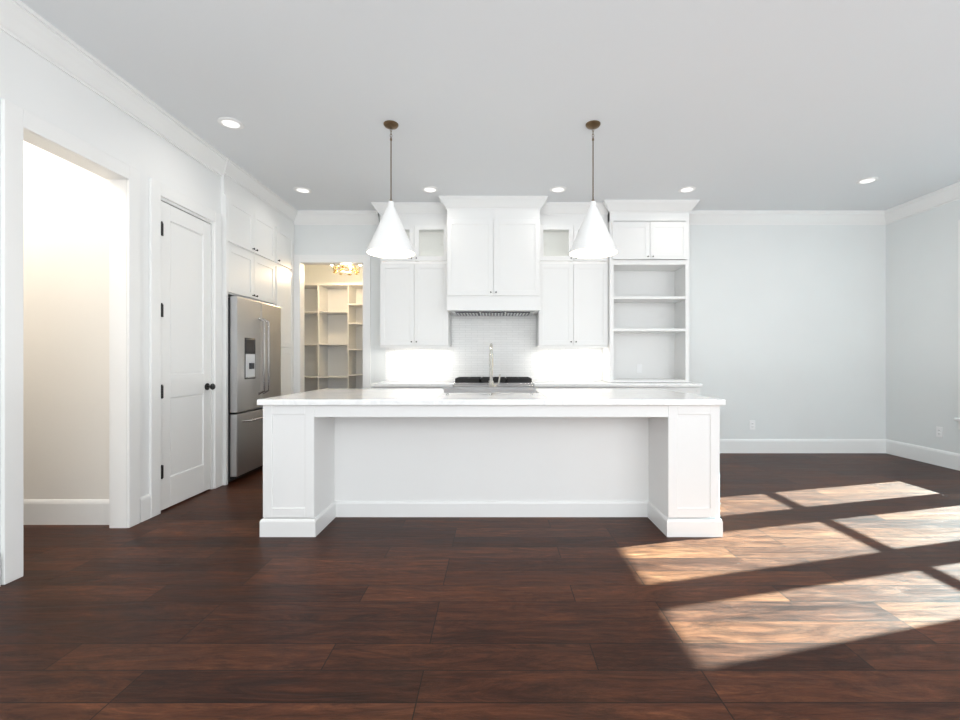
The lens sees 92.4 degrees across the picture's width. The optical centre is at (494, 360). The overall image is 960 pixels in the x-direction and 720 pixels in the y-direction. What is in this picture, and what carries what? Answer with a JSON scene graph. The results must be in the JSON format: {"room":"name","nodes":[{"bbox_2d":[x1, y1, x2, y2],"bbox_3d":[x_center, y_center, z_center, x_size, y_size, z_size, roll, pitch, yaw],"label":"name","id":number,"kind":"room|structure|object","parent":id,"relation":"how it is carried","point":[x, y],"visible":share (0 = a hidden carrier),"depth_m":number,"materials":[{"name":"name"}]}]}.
{"room":"kitchen","nodes":[
{"label":"kitchen","id":0,"kind":"room"},
{"bbox_2d":[23,141,108,498],"bbox_3d":[-3.550,-0.355,3.360,1.700,3.050,0.120,0,0,0],"label":"wall","id":1,"kind":"structure","parent":0,"point":[65,329],"depth_m":3.28,"materials":[{"name":"paint"}]},
{"bbox_2d":[23,499,108,524],"bbox_3d":[-3.490,1.081,3.292,1.580,0.178,0.016,0,0,0],"label":"baseboard","id":2,"kind":"structure","parent":1,"relation":"attached to","point":[65,511],"depth_m":3.28,"materials":[{"name":"white wood"}]},
{"bbox_2d":[0,29,220,584],"bbox_3d":[-2.640,-0.355,0.865,0.120,3.050,6.930,0,0,0],"label":"wall","id":3,"kind":"structure","parent":0,"point":[32,82],"depth_m":3.16,"materials":[{"name":"paint"}]},
{"bbox_2d":[1,99,139,584],"bbox_3d":[-2.640,-0.100,2.860,0.160,2.540,0.920,0,0,0],"label":"door frame","id":4,"kind":"structure","parent":3,"relation":"attached to","point":[19,125],"depth_m":2.86,"materials":[{"name":"white wood"}]},
{"bbox_2d":[0,0,226,176],"bbox_3d":[-2.528,-1.805,0.935,0.104,0.150,6.830,0,0,0],"label":"crown molding","id":5,"kind":"structure","parent":3,"relation":"attached to","point":[28,27],"depth_m":2.92,"materials":[{"name":"white"}]},
{"bbox_2d":[149,178,221,517],"bbox_3d":[-2.630,-0.099,3.870,0.140,2.538,0.886,0,0,0],"label":"door frame","id":6,"kind":"structure","parent":3,"relation":"attached to","point":[159,192],"depth_m":3.52,"materials":[{"name":"white wood"}]},
{"bbox_2d":[161,201,215,509],"bbox_3d":[-2.564,-0.041,3.864,0.107,2.398,0.641,0,0,0],"label":"closet door","id":7,"kind":"structure","parent":3,"relation":"in","point":[187,386],"depth_m":3.84,"materials":[{"name":"white wood"}]},
{"bbox_2d":[221,193,276,304],"bbox_3d":[-2.860,-1.105,4.830,0.660,0.930,0.940,0,0,0],"label":"upper cabinet","id":8,"kind":"object","parent":3,"relation":"attached to","point":[258,218],"depth_m":4.72,"materials":[{"name":"white wood"}]},
{"bbox_2d":[304,265,362,282],"bbox_3d":[-2.450,-0.355,7.560,2.340,3.050,0.120,0,0,0],"label":"wall","id":9,"kind":"structure","parent":0,"point":[319,274],"depth_m":7.49,"materials":[{"name":"paint"}]},
{"bbox_2d":[0,453,959,719],"bbox_3d":[0.365,1.200,2.490,9.530,0.060,10.420,0,0,0],"label":"floor","id":10,"kind":"structure","parent":0,"point":[816,587],"depth_m":2.14,"materials":[{"name":"brown wood"}]},
{"bbox_2d":[228,296,280,482],"bbox_3d":[-2.813,0.275,4.830,0.844,1.790,0.904,0,0,0],"label":"refrigerator","id":11,"kind":"object","parent":10,"relation":"on","point":[254,351],"visible":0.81,"depth_m":4.60,"materials":[{"name":"grey metal"}]},
{"bbox_2d":[222,225,293,464],"bbox_3d":[-2.890,-0.200,5.573,0.720,2.740,0.546,0,0,0],"label":"tall cabinet","id":12,"kind":"object","parent":10,"relation":"on","point":[285,240],"depth_m":5.52,"materials":[{"name":"white wood"}]},
{"bbox_2d":[304,283,362,391],"bbox_3d":[-2.450,-0.020,7.298,2.020,2.380,0.397,0,0,0],"label":"pantry shelving","id":13,"kind":"object","parent":10,"relation":"on","point":[333,335],"visible":0.29,"depth_m":7.49,"materials":[{"name":"white wood"}]},
{"bbox_2d":[372,387,419,388],"bbox_3d":[-1.132,0.732,5.531,0.520,0.876,0.631,0,0,0],"label":"base cabinet","id":14,"kind":"object","parent":10,"relation":"on","point":[372,387],"depth_m":5.22,"materials":[{"name":"white wood"}]},
{"bbox_2d":[420,387,444,388],"bbox_3d":[-0.733,0.732,5.531,0.510,0.876,0.631,0,0,0],"label":"base cabinet","id":15,"kind":"object","parent":10,"relation":"on","point":[420,387],"depth_m":5.22,"materials":[{"name":"white wood"}]},
{"bbox_2d":[260,405,722,536],"bbox_3d":[-0.025,0.733,3.643,3.078,0.876,1.174,0,0,0],"label":"kitchen island","id":16,"kind":"object","parent":10,"relation":"on","point":[330,455],"depth_m":3.45,"materials":[{"name":"white painted wood"}]},
{"bbox_2d":[257,389,724,404],"bbox_3d":[-0.025,0.274,3.650,3.100,0.038,1.220,0,0,0],"label":"island countertop","id":17,"kind":"structure","parent":16,"relation":"on","point":[321,396],"depth_m":3.13,"materials":[{"name":"white stone"}]},
{"bbox_2d":[443,387,535,394],"bbox_3d":[-0.041,0.227,3.479,0.687,0.055,0.167,0,0,0],"label":"sink","id":18,"kind":"object","parent":17,"relation":"on","point":[489,390],"visible":1,"depth_m":3.40,"materials":[{"name":"silver metal"}]},
{"bbox_2d":[488,343,500,393],"bbox_3d":[-0.006,0.056,3.692,0.104,0.397,0.219,0,0,0],"label":"pull-down faucet","id":19,"kind":"object","parent":17,"relation":"on","point":[491,383],"visible":0.92,"depth_m":3.60,"materials":[{"name":"silver metal"}]},
{"bbox_2d":[534,387,579,388],"bbox_3d":[0.700,0.732,5.531,0.515,0.876,0.631,0,0,0],"label":"base cabinet","id":20,"kind":"object","parent":10,"relation":"on","point":[534,387],"depth_m":5.22,"materials":[{"name":"white wood"}]},
{"bbox_2d":[580,387,619,388],"bbox_3d":[1.130,0.732,5.531,0.576,0.876,0.631,0,0,0],"label":"base cabinet","id":21,"kind":"object","parent":10,"relation":"on","point":[580,387],"depth_m":5.22,"materials":[{"name":"white wood"}]},
{"bbox_2d":[620,387,663,388],"bbox_3d":[1.595,0.732,5.531,0.586,0.876,0.631,0,0,0],"label":"base cabinet","id":22,"kind":"object","parent":10,"relation":"on","point":[620,387],"depth_m":5.22,"materials":[{"name":"white wood"}]},
{"bbox_2d":[664,387,699,394],"bbox_3d":[2.051,0.732,5.531,0.558,0.876,0.631,0,0,0],"label":"base cabinet","id":23,"kind":"object","parent":10,"relation":"on","point":[693,390],"depth_m":5.22,"materials":[{"name":"white wood"}]},
{"bbox_2d":[371,381,701,386],"bbox_3d":[0.470,0.274,5.518,3.744,0.038,0.656,0,0,0],"label":"countertop","id":24,"kind":"structure","parent":23,"relation":"on","point":[536,384],"depth_m":5.19,"materials":[{"name":"white stone"}]},
{"bbox_2d":[453,377,533,386],"bbox_3d":[-0.018,0.329,5.465,0.915,0.262,0.647,0,0,0],"label":"gas range","id":25,"kind":"object","parent":24,"relation":"on","point":[484,382],"visible":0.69,"depth_m":5.25,"materials":[{"name":"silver metal"}]},
{"bbox_2d":[602,200,699,381],"bbox_3d":[1.830,-0.814,5.603,1.112,2.133,0.487,0,0,0],"label":"open shelf","id":26,"kind":"object","parent":24,"relation":"on","point":[648,301],"visible":0.98,"depth_m":5.56,"materials":[{"name":"white wood"}]},
{"bbox_2d":[20,0,959,212],"bbox_3d":[0.365,-1.920,2.490,9.530,0.080,10.420,0,0,0],"label":"ceiling","id":27,"kind":"structure","parent":0,"point":[773,104],"depth_m":3.22,"materials":[{"name":"white paint"}]},
{"bbox_2d":[217,117,243,129],"bbox_3d":[-2.085,-1.873,3.630,0.188,0.011,0.188,0,0,0],"label":"recessed light","id":28,"kind":"object","parent":27,"relation":"in","point":[231,123],"visible":0.98,"depth_m":3.62,"materials":[{"name":"white"}]},
{"bbox_2d":[294,187,311,193],"bbox_3d":[-2.110,-1.873,5.050,0.188,0.011,0.188,0,0,0],"label":"recessed light","id":29,"kind":"object","parent":27,"relation":"in","point":[305,190],"visible":1,"depth_m":5.04,"materials":[{"name":"white"}]},
{"bbox_2d":[331,265,360,274],"bbox_3d":[-2.120,-1.565,6.550,0.438,0.630,0.440,0,0,0],"label":"chandelier","id":30,"kind":"object","parent":27,"relation":"hanging from","point":[350,270],"visible":0.6,"depth_m":6.54,"materials":[{"name":"gold metal"}]},
{"bbox_2d":[366,120,414,258],"bbox_3d":[-0.825,-1.367,3.650,0.380,1.026,0.380,0,0,0],"label":"pendant light","id":31,"kind":"object","parent":27,"relation":"hanging from","point":[390,239],"visible":1,"depth_m":3.59,"materials":[{"name":"white metal"}]},
{"bbox_2d":[421,186,438,192],"bbox_3d":[-0.710,-1.873,5.030,0.188,0.011,0.188,0,0,0],"label":"recessed light","id":32,"kind":"object","parent":27,"relation":"in","point":[430,189],"visible":1,"depth_m":5.02,"materials":[{"name":"white"}]},
{"bbox_2d":[550,186,566,192],"bbox_3d":[0.690,-1.873,5.030,0.188,0.011,0.188,0,0,0],"label":"recessed light","id":33,"kind":"object","parent":27,"relation":"in","point":[557,189],"visible":1,"depth_m":5.02,"materials":[{"name":"white"}]},
{"bbox_2d":[569,120,617,258],"bbox_3d":[0.778,-1.367,3.650,0.380,1.026,0.380,0,0,0],"label":"pendant light","id":34,"kind":"object","parent":27,"relation":"hanging from","point":[593,239],"visible":1,"depth_m":3.59,"materials":[{"name":"white metal"}]},
{"bbox_2d":[678,186,695,192],"bbox_3d":[2.100,-1.873,5.030,0.188,0.011,0.188,0,0,0],"label":"recessed light","id":35,"kind":"object","parent":27,"relation":"in","point":[686,189],"visible":1,"depth_m":5.02,"materials":[{"name":"white"}]},
{"bbox_2d":[856,177,878,183],"bbox_3d":[3.870,-1.873,4.780,0.188,0.011,0.188,0,0,0],"label":"recessed light","id":36,"kind":"object","parent":27,"relation":"in","point":[867,180],"visible":0.98,"depth_m":4.77,"materials":[{"name":"white"}]},
{"bbox_2d":[294,213,885,438],"bbox_3d":[0.755,-0.355,5.910,8.750,3.050,0.120,0,0,0],"label":"wall","id":37,"kind":"structure","parent":0,"point":[787,331],"depth_m":5.85,"materials":[{"name":"paint"}]},
{"bbox_2d":[294,255,370,393],"bbox_3d":[-2.076,-0.088,5.900,0.994,2.517,0.140,0,0,0],"label":"door frame","id":38,"kind":"structure","parent":37,"relation":"attached to","point":[300,261],"depth_m":5.83,"materials":[{"name":"white wood"}]},
{"bbox_2d":[294,210,379,224],"bbox_3d":[-2.009,-1.805,5.798,1.082,0.150,0.104,0,0,0],"label":"crown molding","id":39,"kind":"structure","parent":37,"relation":"attached to","point":[303,217],"depth_m":5.79,"materials":[{"name":"white"}]},
{"bbox_2d":[371,202,450,347],"bbox_3d":[-1.012,-1.020,5.647,0.908,1.720,0.397,0,0,0],"label":"upper cabinet","id":40,"kind":"object","parent":37,"relation":"attached to","point":[414,313],"visible":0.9,"depth_m":5.52,"materials":[{"name":"white wood"}]},
{"bbox_2d":[385,316,601,380],"bbox_3d":[-0.016,-0.158,5.841,2.748,0.824,0.010,0,0,0],"label":"tile backsplash","id":41,"kind":"structure","parent":37,"relation":"attached to","point":[517,352],"depth_m":5.84,"materials":[{"name":"white tile"}]},
{"bbox_2d":[439,196,547,315],"bbox_3d":[-0.018,-1.221,5.537,1.248,1.318,0.617,0,0,0],"label":"upper cabinet","id":42,"kind":"object","parent":37,"relation":"attached to","point":[493,255],"visible":1,"depth_m":5.30,"materials":[{"name":"white wood"}]},
{"bbox_2d":[536,202,607,347],"bbox_3d":[0.940,-1.020,5.647,0.836,1.720,0.397,0,0,0],"label":"upper cabinet","id":43,"kind":"object","parent":37,"relation":"attached to","point":[572,312],"visible":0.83,"depth_m":5.52,"materials":[{"name":"white wood"}]},
{"bbox_2d":[749,421,754,429],"bbox_3d":[3.270,0.815,5.845,0.072,0.116,0.008,0,0,0],"label":"outlet","id":44,"kind":"object","parent":37,"relation":"attached to","point":[751,425],"visible":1,"depth_m":5.84,"materials":[{"name":"white plastic"}]},
{"bbox_2d":[689,210,883,224],"bbox_3d":[3.626,-1.805,5.798,2.468,0.150,0.104,0,0,0],"label":"crown molding","id":45,"kind":"structure","parent":37,"relation":"attached to","point":[696,217],"depth_m":5.79,"materials":[{"name":"white"}]},
{"bbox_2d":[720,439,886,452],"bbox_3d":[3.637,1.081,5.842,2.585,0.178,0.016,0,0,0],"label":"baseboard","id":46,"kind":"structure","parent":37,"relation":"attached to","point":[726,445],"depth_m":5.83,"materials":[{"name":"white wood"}]},
{"bbox_2d":[886,199,959,453],"bbox_3d":[5.050,-0.355,1.625,0.160,3.050,8.690,0,0,0],"label":"wall","id":47,"kind":"structure","parent":0,"point":[921,326],"depth_m":5.33,"materials":[{"name":"paint"}]},
{"bbox_2d":[880,182,959,224],"bbox_3d":[4.918,-1.805,1.625,0.104,0.150,8.450,0,0,0],"label":"crown molding","id":48,"kind":"structure","parent":47,"relation":"attached to","point":[951,193],"depth_m":5.27,"materials":[{"name":"white"}]},
{"bbox_2d":[887,439,959,470],"bbox_3d":[4.962,1.081,1.625,0.016,0.178,8.450,0,0,0],"label":"baseboard","id":49,"kind":"structure","parent":47,"relation":"attached to","point":[951,460],"depth_m":5.30,"materials":[{"name":"white wood"}]},
{"bbox_2d":[936,427,942,437],"bbox_3d":[4.965,0.795,5.140,0.008,0.116,0.072,0,0,0],"label":"outlet","id":50,"kind":"object","parent":47,"relation":"attached to","point":[939,431],"visible":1,"depth_m":5.13,"materials":[{"name":"white plastic"}]},
{"bbox_2d":[954,220,959,428],"bbox_3d":[5.022,-0.388,3.817,0.195,2.235,2.245,0,0,0],"label":"window","id":51,"kind":"structure","parent":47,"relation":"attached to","point":[957,419],"depth_m":4.91,"materials":[{"name":"white"}]}
]}

